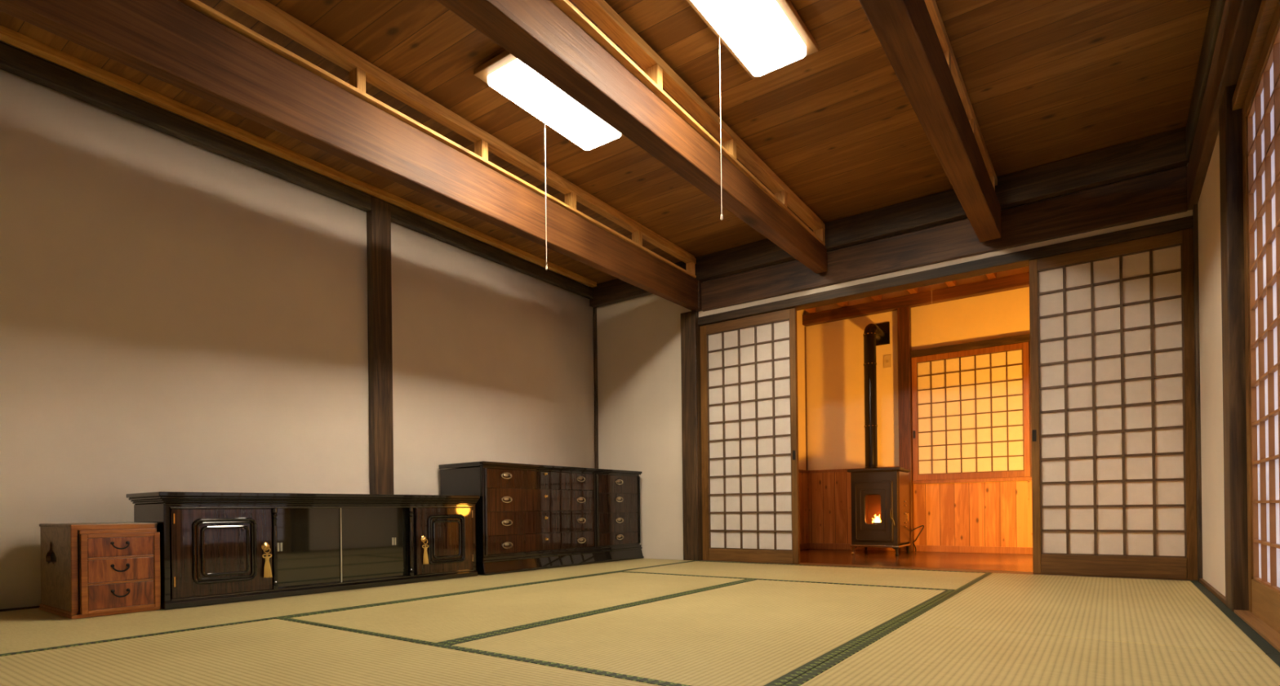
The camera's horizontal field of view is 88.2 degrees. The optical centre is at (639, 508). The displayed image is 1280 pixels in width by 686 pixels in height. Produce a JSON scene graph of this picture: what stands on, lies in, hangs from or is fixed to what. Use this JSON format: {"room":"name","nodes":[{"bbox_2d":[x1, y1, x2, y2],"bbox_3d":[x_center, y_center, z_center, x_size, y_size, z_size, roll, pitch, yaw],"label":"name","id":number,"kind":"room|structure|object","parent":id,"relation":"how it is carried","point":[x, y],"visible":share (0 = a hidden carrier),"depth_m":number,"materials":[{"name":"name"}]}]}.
{"room":"traditional dwelling","nodes":[
{"label":"traditional dwelling","id":0,"kind":"room"},
{"bbox_2d":[0,40,595,608],"bbox_3d":[-2.067,-0.624,2.837,0.250,2.125,5.760,-1,0,35],"label":"wall","id":1,"kind":"structure","parent":0,"point":[176,314],"depth_m":2.94,"materials":[{"name":"beige paint"}]},
{"bbox_2d":[0,605,39,611],"bbox_3d":[-2.661,0.406,2.006,0.143,0.058,3.704,-1,0,38],"label":"baseboard","id":2,"kind":"structure","parent":1,"relation":"attached to","point":[32,606],"depth_m":2.49,"materials":[{"name":"brown wood"}]},
{"bbox_2d":[0,41,593,298],"bbox_3d":[-1.991,-1.600,2.709,0.045,0.085,5.630,-1,0,35],"label":"beam","id":3,"kind":"structure","parent":1,"relation":"attached to","point":[14,60],"depth_m":2.93,"materials":[{"name":"brown wood"}]},
{"bbox_2d":[366,195,393,493],"bbox_3d":[-1.387,-0.637,3.534,0.050,2.018,0.115,-1,0,35],"label":"wooden post","id":4,"kind":"object","parent":1,"relation":"attached to","point":[379,218],"visible":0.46,"depth_m":3.51,"materials":[{"name":"brown wood"}]},
{"bbox_2d":[593,307,598,468],"bbox_3d":[-0.341,-0.610,5.051,0.034,1.944,0.029,-1,0,35],"label":"wooden post","id":5,"kind":"object","parent":1,"relation":"attached to","point":[595,345],"visible":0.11,"depth_m":5.04,"materials":[{"name":"brown wood"}]},
{"bbox_2d":[0,0,1211,284],"bbox_3d":[-0.635,-1.710,1.834,3.970,0.040,5.800,-1,0,35],"label":"ceiling","id":6,"kind":"structure","parent":0,"point":[1046,82],"depth_m":2.71,"materials":[{"name":"brown wood"}]},
{"bbox_2d":[0,24,596,287],"bbox_3d":[-1.962,-1.656,2.663,0.045,0.031,5.590,-1,0,35],"label":"beam","id":7,"kind":"structure","parent":6,"relation":"attached to","point":[9,36],"depth_m":2.93,"materials":[{"name":"brown wood"}]},
{"bbox_2d":[177,0,696,278],"bbox_3d":[-1.263,-1.607,2.169,0.052,0.150,5.595,-1,0,35],"label":"ceiling beam","id":8,"kind":"structure","parent":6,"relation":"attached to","point":[361,71],"depth_m":2.67,"materials":[{"name":"brown wood"}]},
{"bbox_2d":[473,50,623,270],"bbox_3d":[-0.329,-1.354,2.709,0.264,0.674,0.668,-1,0,35],"label":"ceiling lamp","id":9,"kind":"object","parent":6,"relation":"hanging from","point":[504,73],"visible":0.75,"depth_m":2.64,"materials":[{"name":"plastic"}]},
{"bbox_2d":[487,58,621,150],"bbox_3d":[-0.332,-1.639,2.710,0.210,0.026,0.600,-1,0,35],"label":"diffuser","id":10,"kind":"object","parent":9,"relation":"attached to","point":[513,78],"depth_m":2.66,"materials":[{"name":"white plastic"}]},
{"bbox_2d":[686,0,818,220],"bbox_3d":[0.356,-1.358,2.215,0.264,0.684,0.658,-1,0,35],"label":"ceiling lamp","id":11,"kind":"object","parent":6,"relation":"hanging from","point":[764,37],"visible":1,"depth_m":2.28,"materials":[{"name":"plastic"}]},
{"bbox_2d":[690,0,806,76],"bbox_3d":[0.353,-1.648,2.215,0.210,0.026,0.590,-1,0,35],"label":"diffuser","id":12,"kind":"object","parent":11,"relation":"attached to","point":[765,37],"depth_m":2.27,"materials":[{"name":"beige plastic"}]},
{"bbox_2d":[796,309,806,470],"bbox_3d":[0.973,-0.703,5.229,0.088,2.300,1.615,-1,0,35],"label":"wall","id":13,"kind":"structure","parent":0,"point":[800,327],"depth_m":5.77,"materials":[{"name":"paint"}]},
{"bbox_2d":[799,471,808,543],"bbox_3d":[1.023,0.010,5.200,0.012,0.637,1.588,-1,0,35],"label":"trim","id":14,"kind":"structure","parent":13,"relation":"attached to","point":[803,477],"depth_m":5.76,"materials":[{"name":"brown wood"}]},
{"bbox_2d":[804,326,807,470],"bbox_3d":[1.468,-0.973,5.854,0.012,1.270,0.020,-1,0,35],"label":"wooden post","id":15,"kind":"object","parent":13,"relation":"attached to","point":[804,326],"visible":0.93,"depth_m":5.84,"materials":[{"name":"brown wood"}]},
{"bbox_2d":[798,466,898,472],"bbox_3d":[1.340,-0.324,4.980,0.792,0.023,1.600,-1,0,35],"label":"trim","id":16,"kind":"structure","parent":13,"relation":"attached to","point":[837,469],"depth_m":5.71,"materials":[{"name":"brown wood"}]},
{"bbox_2d":[596,163,1192,559],"bbox_3d":[1.148,-0.652,4.051,3.680,2.110,0.092,-1,0,35],"label":"wall","id":17,"kind":"structure","parent":0,"point":[638,340],"depth_m":4.76,"materials":[{"name":"beige paint"}]},
{"bbox_2d":[699,307,799,563],"bbox_3d":[0.708,-0.452,4.342,0.687,1.602,0.032,-1,0,35],"label":"door","id":18,"kind":"structure","parent":17,"relation":"in","point":[749,405],"depth_m":4.33,"materials":[{"name":"white paper"}]},
{"bbox_2d":[589,126,1188,307],"bbox_3d":[1.059,-1.626,4.013,3.500,0.156,0.063,-1,0,35],"label":"beam","id":19,"kind":"structure","parent":17,"relation":"attached to","point":[1164,151],"depth_m":3.55,"materials":[{"name":"brown wood"}]},
{"bbox_2d":[0,0,697,310],"bbox_3d":[-1.267,-1.393,2.193,0.073,0.273,5.628,-1,0,35],"label":"ceiling beam","id":20,"kind":"structure","parent":19,"relation":"attached to","point":[172,42],"depth_m":2.32,"materials":[{"name":"brown wood"}]},
{"bbox_2d":[436,0,826,273],"bbox_3d":[-0.584,-1.453,1.707,0.175,0.175,5.628,-1,0,35],"label":"ceiling beam","id":21,"kind":"structure","parent":19,"relation":"attached to","point":[538,33],"depth_m":2.33,"materials":[{"name":"brown wood"}]},
{"bbox_2d":[550,0,825,245],"bbox_3d":[-0.526,-1.617,1.643,0.116,0.148,5.595,-1,0,35],"label":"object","id":22,"kind":"structure","parent":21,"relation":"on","point":[657,75],"depth_m":2.58,"materials":[{"name":"brown wood"}]},
{"bbox_2d":[858,0,1001,242],"bbox_3d":[0.193,-1.462,1.153,0.101,0.163,5.628,-1,0,35],"label":"ceiling beam","id":23,"kind":"structure","parent":19,"relation":"attached to","point":[904,29],"depth_m":2.29,"materials":[{"name":"brown wood"}]},
{"bbox_2d":[924,0,997,190],"bbox_3d":[0.179,-1.623,1.142,0.087,0.154,5.595,-1,0,35],"label":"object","id":24,"kind":"structure","parent":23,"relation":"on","point":[931,5],"depth_m":2.58,"materials":[{"name":"brown wood"}]},
{"bbox_2d":[701,165,1187,311],"bbox_3d":[1.466,-1.446,3.763,2.550,0.202,0.047,-1,0,35],"label":"beam","id":25,"kind":"structure","parent":17,"relation":"attached to","point":[1162,193],"depth_m":3.54,"materials":[{"name":"brown wood"}]},
{"bbox_2d":[697,215,1193,325],"bbox_3d":[1.485,-1.292,3.803,2.630,0.054,0.107,-1,0,35],"label":"trim","id":26,"kind":"structure","parent":17,"relation":"attached to","point":[1020,259],"depth_m":3.61,"materials":[{"name":"brown wood"}]},
{"bbox_2d":[699,560,1197,580],"bbox_3d":[1.478,0.365,3.797,2.670,0.048,0.173,-1,0,35],"label":"trim","id":27,"kind":"structure","parent":17,"relation":"attached to","point":[800,563],"depth_m":3.66,"materials":[{"name":"brown wood"}]},
{"bbox_2d":[1028,228,1197,579],"bbox_3d":[2.275,-0.473,3.210,0.648,1.604,0.032,-1,0,35],"label":"door","id":28,"kind":"structure","parent":17,"relation":"in","point":[1112,326],"depth_m":3.19,"materials":[{"name":"white paper"}]},
{"bbox_2d":[800,548,1032,571],"bbox_3d":[2.259,0.397,4.453,3.100,0.108,1.800,-1,0,35],"label":"floor","id":29,"kind":"structure","parent":0,"point":[978,561],"depth_m":4.50,"materials":[{"name":"brown wood"}]},
{"bbox_2d":[847,466,910,555],"bbox_3d":[1.837,0.011,5.056,0.389,0.676,0.402,-1,0,35],"label":"stove","id":30,"kind":"object","parent":29,"relation":"on","point":[880,496],"visible":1,"depth_m":4.94,"materials":[{"name":"black metal"}]},
{"bbox_2d":[862,321,889,466],"bbox_3d":[1.903,-0.933,5.331,0.134,1.202,0.366,-1,0,35],"label":"pipe","id":31,"kind":"object","parent":30,"relation":"on","point":[874,335],"visible":1,"depth_m":5.19,"materials":[{"name":"black metal"}]},
{"bbox_2d":[897,306,914,551],"bbox_3d":[2.148,-0.648,5.347,0.094,1.987,0.060,-1,0,35],"label":"wooden post","id":32,"kind":"object","parent":29,"relation":"on","point":[904,313],"visible":0.82,"depth_m":5.32,"materials":[{"name":"brown wood"}]},
{"bbox_2d":[911,524,924,551],"bbox_3d":[2.166,0.235,5.143,0.098,0.213,0.107,-1,0,35],"label":"power cord","id":33,"kind":"object","parent":29,"relation":"on","point":[921,525],"visible":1,"depth_m":5.13,"materials":[{"name":"black rubber"}]},
{"bbox_2d":[804,266,1031,540],"bbox_3d":[2.640,-0.723,5.095,3.000,2.300,0.100,-1,0,35],"label":"wall","id":34,"kind":"structure","parent":0,"point":[835,382],"depth_m":5.53,"materials":[{"name":"paint"}]},
{"bbox_2d":[808,471,851,543],"bbox_3d":[1.805,0.002,5.626,0.792,0.637,0.012,-1,0,35],"label":"wood wall paneling","id":35,"kind":"structure","parent":34,"relation":"attached to","point":[829,493],"depth_m":5.73,"materials":[{"name":"brown wood"}]},
{"bbox_2d":[884,354,891,368],"bbox_3d":[2.040,-1.213,5.448,0.060,0.104,0.012,-1,0,35],"label":"wall switch","id":36,"kind":"object","parent":34,"relation":"attached to","point":[887,358],"visible":1,"depth_m":5.45,"materials":[{"name":"plastic"}]},
{"bbox_2d":[802,271,1029,326],"bbox_3d":[2.509,-1.671,5.077,2.612,0.090,0.070,-1,0,35],"label":"beam","id":37,"kind":"structure","parent":34,"relation":"attached to","point":[1020,280],"depth_m":5.24,"materials":[{"name":"brown wood"}]},
{"bbox_2d":[800,542,1032,554],"bbox_3d":[2.081,0.320,4.456,2.592,0.050,1.600,-1,0,35],"label":"baseboard","id":38,"kind":"structure","parent":34,"relation":"attached to","point":[993,549],"depth_m":5.19,"materials":[{"name":"brown wood"}]},
{"bbox_2d":[910,333,1030,357],"bbox_3d":[2.885,-1.250,4.827,1.718,0.052,0.045,-1,0,35],"label":"trim","id":39,"kind":"structure","parent":34,"relation":"attached to","point":[1022,338],"depth_m":5.05,"materials":[{"name":"brown wood"}]},
{"bbox_2d":[911,342,1030,480],"bbox_3d":[2.530,-0.723,5.092,0.815,0.990,0.032,-1,0,35],"label":"window","id":40,"kind":"structure","parent":34,"relation":"in","point":[971,407],"depth_m":5.07,"materials":[{"name":"paper"}]},
{"bbox_2d":[912,476,1031,484],"bbox_3d":[2.901,-0.219,4.830,1.718,0.026,0.035,-1,0,35],"label":"trim","id":41,"kind":"structure","parent":34,"relation":"attached to","point":[1017,478],"depth_m":5.06,"materials":[{"name":"brown wood"}]},
{"bbox_2d":[913,480,1032,546],"bbox_3d":[2.910,0.051,4.838,1.718,0.510,0.012,-1,0,35],"label":"wood paneling","id":42,"kind":"structure","parent":34,"relation":"attached to","point":[984,513],"depth_m":5.08,"materials":[{"name":"brown wood"}]},
{"bbox_2d":[1028,341,1031,476],"bbox_3d":[2.883,-0.728,4.836,0.053,0.992,0.040,-1,0,35],"label":"trim","id":43,"kind":"structure","parent":34,"relation":"attached to","point":[1028,341],"depth_m":4.83,"materials":[{"name":"brown wood"}]},
{"bbox_2d":[1197,129,1225,595],"bbox_3d":[2.288,-0.668,2.583,0.080,2.110,1.000,-1,0,35],"label":"wall","id":44,"kind":"structure","parent":0,"point":[1209,202],"depth_m":2.62,"materials":[{"name":"beige paint"}]},
{"bbox_2d":[1199,577,1225,604],"bbox_3d":[2.266,0.346,2.612,0.014,0.062,0.930,-1,0,35],"label":"baseboard","id":45,"kind":"structure","parent":44,"relation":"attached to","point":[1206,584],"depth_m":2.57,"materials":[{"name":"brown wood"}]},
{"bbox_2d":[1234,609,1279,652],"bbox_3d":[1.441,0.357,1.370,0.113,0.056,1.930,-1,0,35],"label":"trim","id":46,"kind":"structure","parent":44,"relation":"attached to","point":[1264,629],"depth_m":1.81,"materials":[{"name":"brown wood"}]},
{"bbox_2d":[1241,0,1279,633],"bbox_3d":[1.675,-0.471,1.724,0.030,1.595,0.910,-1,0,35],"label":"door","id":47,"kind":"structure","parent":44,"relation":"in","point":[1260,110],"depth_m":1.93,"materials":[{"name":"white paper"}]},
{"bbox_3d":[2.169,-1.801,4.453,3.000,0.035,1.880,-1,0,35],"label":"ceiling","id":48,"kind":"structure","parent":0,"visible":0},
{"bbox_2d":[804,306,816,313],"bbox_3d":[1.064,-1.734,5.142,0.052,0.067,1.550,-1,0,35],"label":"joist","id":49,"kind":"object","parent":48,"relation":"attached to","point":[811,309],"visible":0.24,"depth_m":5.72,"materials":[{"name":"brown wood"}]},
{"bbox_2d":[836,301,848,306],"bbox_3d":[1.294,-1.737,4.979,0.052,0.067,1.550,-1,0,35],"label":"joist","id":50,"kind":"object","parent":48,"relation":"attached to","point":[844,304],"visible":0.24,"depth_m":5.54,"materials":[{"name":"brown wood"}]},
{"bbox_2d":[870,294,882,301],"bbox_3d":[1.520,-1.740,4.817,0.052,0.067,1.550,-1,0,35],"label":"joist","id":51,"kind":"object","parent":48,"relation":"attached to","point":[878,297],"visible":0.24,"depth_m":5.38,"materials":[{"name":"brown wood"}]},
{"bbox_2d":[906,287,917,293],"bbox_3d":[1.746,-1.742,4.656,0.052,0.067,1.550,-1,0,35],"label":"joist","id":52,"kind":"object","parent":48,"relation":"attached to","point":[913,291],"visible":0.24,"depth_m":5.23,"materials":[{"name":"brown wood"}]},
{"bbox_2d":[945,280,955,287],"bbox_3d":[1.974,-1.746,4.494,0.052,0.067,1.550,-1,0,35],"label":"joist","id":53,"kind":"object","parent":48,"relation":"attached to","point":[951,283],"visible":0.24,"depth_m":5.06,"materials":[{"name":"brown wood"}]},
{"bbox_2d":[931,290,933,338],"bbox_3d":[2.032,-1.480,4.602,0.006,0.600,0.006,-1,0,-32],"label":"pull cord","id":54,"kind":"object","parent":53,"relation":"hanging from","point":[931,291],"visible":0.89,"depth_m":4.60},
{"bbox_2d":[986,271,996,279],"bbox_3d":[2.199,-1.748,4.333,0.052,0.067,1.550,-1,0,35],"label":"joist","id":55,"kind":"object","parent":48,"relation":"attached to","point":[993,275],"visible":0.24,"depth_m":4.90,"materials":[{"name":"brown wood"}]},
{"bbox_3d":[-0.545,0.445,1.723,4.500,0.068,5.700,-1,0,35],"label":"floor","id":56,"kind":"structure","parent":0,"visible":0},
{"bbox_2d":[0,581,494,656],"bbox_3d":[-1.626,0.398,2.566,1.076,0.052,1.858,-1,0,35],"label":"mat","id":57,"kind":"object","parent":56,"relation":"on","point":[32,629],"visible":0.4,"depth_m":2.27,"materials":[{"name":"wicker"}]},
{"bbox_2d":[39,521,160,618],"bbox_3d":[-2.003,0.215,2.452,0.429,0.322,0.258,-1,0,36],"label":"chest","id":58,"kind":"object","parent":57,"relation":"on","point":[88,569],"visible":1,"depth_m":2.33,"materials":[{"name":"brown wood"}]},
{"bbox_2d":[125,491,479,609],"bbox_3d":[-1.446,0.153,3.089,0.366,0.434,1.462,-1,0,37],"label":"sideboard","id":59,"kind":"object","parent":57,"relation":"on","point":[213,545],"visible":0.98,"depth_m":2.85,"materials":[{"name":"black paint"}]},
{"bbox_2d":[262,552,272,577],"bbox_3d":[-1.526,0.232,2.705,0.012,0.103,0.039,-1,0,37],"label":"tassel","id":60,"kind":"object","parent":59,"relation":"hanging from","point":[267,570],"visible":1,"depth_m":2.70,"materials":[{"name":"gold metal"}]},
{"bbox_2d":[422,543,428,564],"bbox_3d":[-1.073,0.228,3.305,0.012,0.103,0.039,-1,0,37],"label":"tassel","id":61,"kind":"object","parent":59,"relation":"hanging from","point":[425,557],"visible":1,"depth_m":3.30,"materials":[{"name":"gold metal"}]},
{"bbox_2d":[0,617,690,685],"bbox_3d":[-0.752,0.385,1.358,1.746,0.052,0.903,-1,0,35],"label":"mat","id":62,"kind":"object","parent":56,"relation":"on","point":[280,651],"visible":1,"depth_m":1.55,"materials":[{"name":"wicker"}]},
{"bbox_2d":[284,571,751,644],"bbox_3d":[-0.322,0.383,2.746,0.835,0.052,1.853,-1,0,35],"label":"mat","id":63,"kind":"object","parent":56,"relation":"on","point":[447,618],"visible":0.59,"depth_m":2.44,"materials":[{"name":"wicker"}]},
{"bbox_2d":[424,558,697,587],"bbox_3d":[-0.499,0.387,4.012,0.918,0.052,1.800,-1,0,35],"label":"mat","id":64,"kind":"object","parent":56,"relation":"on","point":[503,580],"visible":0.22,"depth_m":3.67,"materials":[{"name":"wicker"}]},
{"bbox_2d":[438,461,644,575],"bbox_3d":[-0.570,0.051,4.289,0.401,0.622,1.448,-1,0,37],"label":"dresser","id":65,"kind":"object","parent":64,"relation":"on","point":[528,517],"visible":1,"depth_m":4.00,"materials":[{"name":"brown wood"}]},
{"bbox_2d":[680,310,702,560],"bbox_3d":[0.375,-0.472,4.574,0.120,1.750,0.130,-1,0,35],"label":"wooden post","id":66,"kind":"object","parent":56,"relation":"on","point":[690,329],"visible":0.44,"depth_m":4.52,"materials":[{"name":"brown wood"}]},
{"bbox_2d":[691,280,702,311],"bbox_3d":[0.389,-1.447,4.508,0.070,0.200,0.060,-1,0,35],"label":"beam","id":67,"kind":"structure","parent":66,"relation":"on","point":[699,308],"depth_m":4.47,"materials":[{"name":"brown wood"}]},
{"bbox_2d":[444,578,953,685],"bbox_3d":[0.390,0.373,2.239,0.909,0.052,1.853,-1,0,35],"label":"mat","id":68,"kind":"object","parent":56,"relation":"on","point":[753,632],"visible":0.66,"depth_m":1.86,"materials":[{"name":"wicker"}]},
{"bbox_2d":[619,560,986,590],"bbox_3d":[0.843,0.370,3.598,1.746,0.052,0.883,-1,0,35],"label":"mat","id":69,"kind":"object","parent":56,"relation":"on","point":[856,575],"visible":0.51,"depth_m":3.47,"materials":[{"name":"wicker"}]},
{"bbox_2d":[782,622,1279,685],"bbox_3d":[0.582,0.369,0.994,0.845,0.052,1.858,-1,0,35],"label":"mat","id":70,"kind":"object","parent":56,"relation":"on","point":[902,653],"visible":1,"depth_m":1.46,"materials":[{"name":"beige wicker"}]},
{"bbox_2d":[897,572,1279,654],"bbox_3d":[1.639,0.359,2.478,0.845,0.052,1.783,-1,0,35],"label":"mat","id":71,"kind":"object","parent":56,"relation":"on","point":[1165,612],"visible":0.8,"depth_m":2.15,"materials":[{"name":"beige wicker"}]},
{"bbox_2d":[1192,204,1202,581],"bbox_3d":[2.542,-0.495,3.005,0.028,1.740,0.120,-1,0,35],"label":"wooden post","id":72,"kind":"object","parent":56,"relation":"on","point":[1195,228],"visible":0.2,"depth_m":2.96,"materials":[{"name":"brown wood"}]},
{"bbox_2d":[1218,84,1248,612],"bbox_3d":[1.973,-0.490,2.162,0.088,1.740,0.145,-1,0,35],"label":"wooden post","id":73,"kind":"object","parent":56,"relation":"on","point":[1230,122],"visible":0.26,"depth_m":2.12,"materials":[{"name":"brown wood"}]},
{"bbox_3d":[1.420,-1.510,1.324,0.035,0.410,2.050,-1,0,35],"label":"wall","id":74,"kind":"structure","parent":0,"visible":0},
{"bbox_2d":[1231,0,1279,111],"bbox_3d":[1.403,-1.286,1.354,0.082,0.037,1.818,-1,0,35],"label":"trim","id":75,"kind":"structure","parent":74,"relation":"attached to","point":[1267,9],"depth_m":1.84,"materials":[{"name":"brown wood"}]},
{"bbox_3d":[0.039,-0.647,-0.574,0.080,2.110,2.648,-1,0,35],"label":"wall","id":76,"kind":"structure","parent":0,"visible":0},
{"bbox_2d":[1186,0,1225,163],"bbox_3d":[0.904,-1.636,0.683,0.128,0.144,5.690,-1,0,35],"label":"beam","id":77,"kind":"structure","parent":76,"relation":"attached to","point":[1216,6],"depth_m":2.43,"materials":[{"name":"brown wood"}]},
{"bbox_2d":[1186,0,1262,209],"bbox_3d":[0.909,-1.440,0.681,0.123,0.184,5.690,-1,0,35],"label":"beam","id":78,"kind":"structure","parent":76,"relation":"attached to","point":[1238,19],"depth_m":2.14,"materials":[{"name":"brown wood"}]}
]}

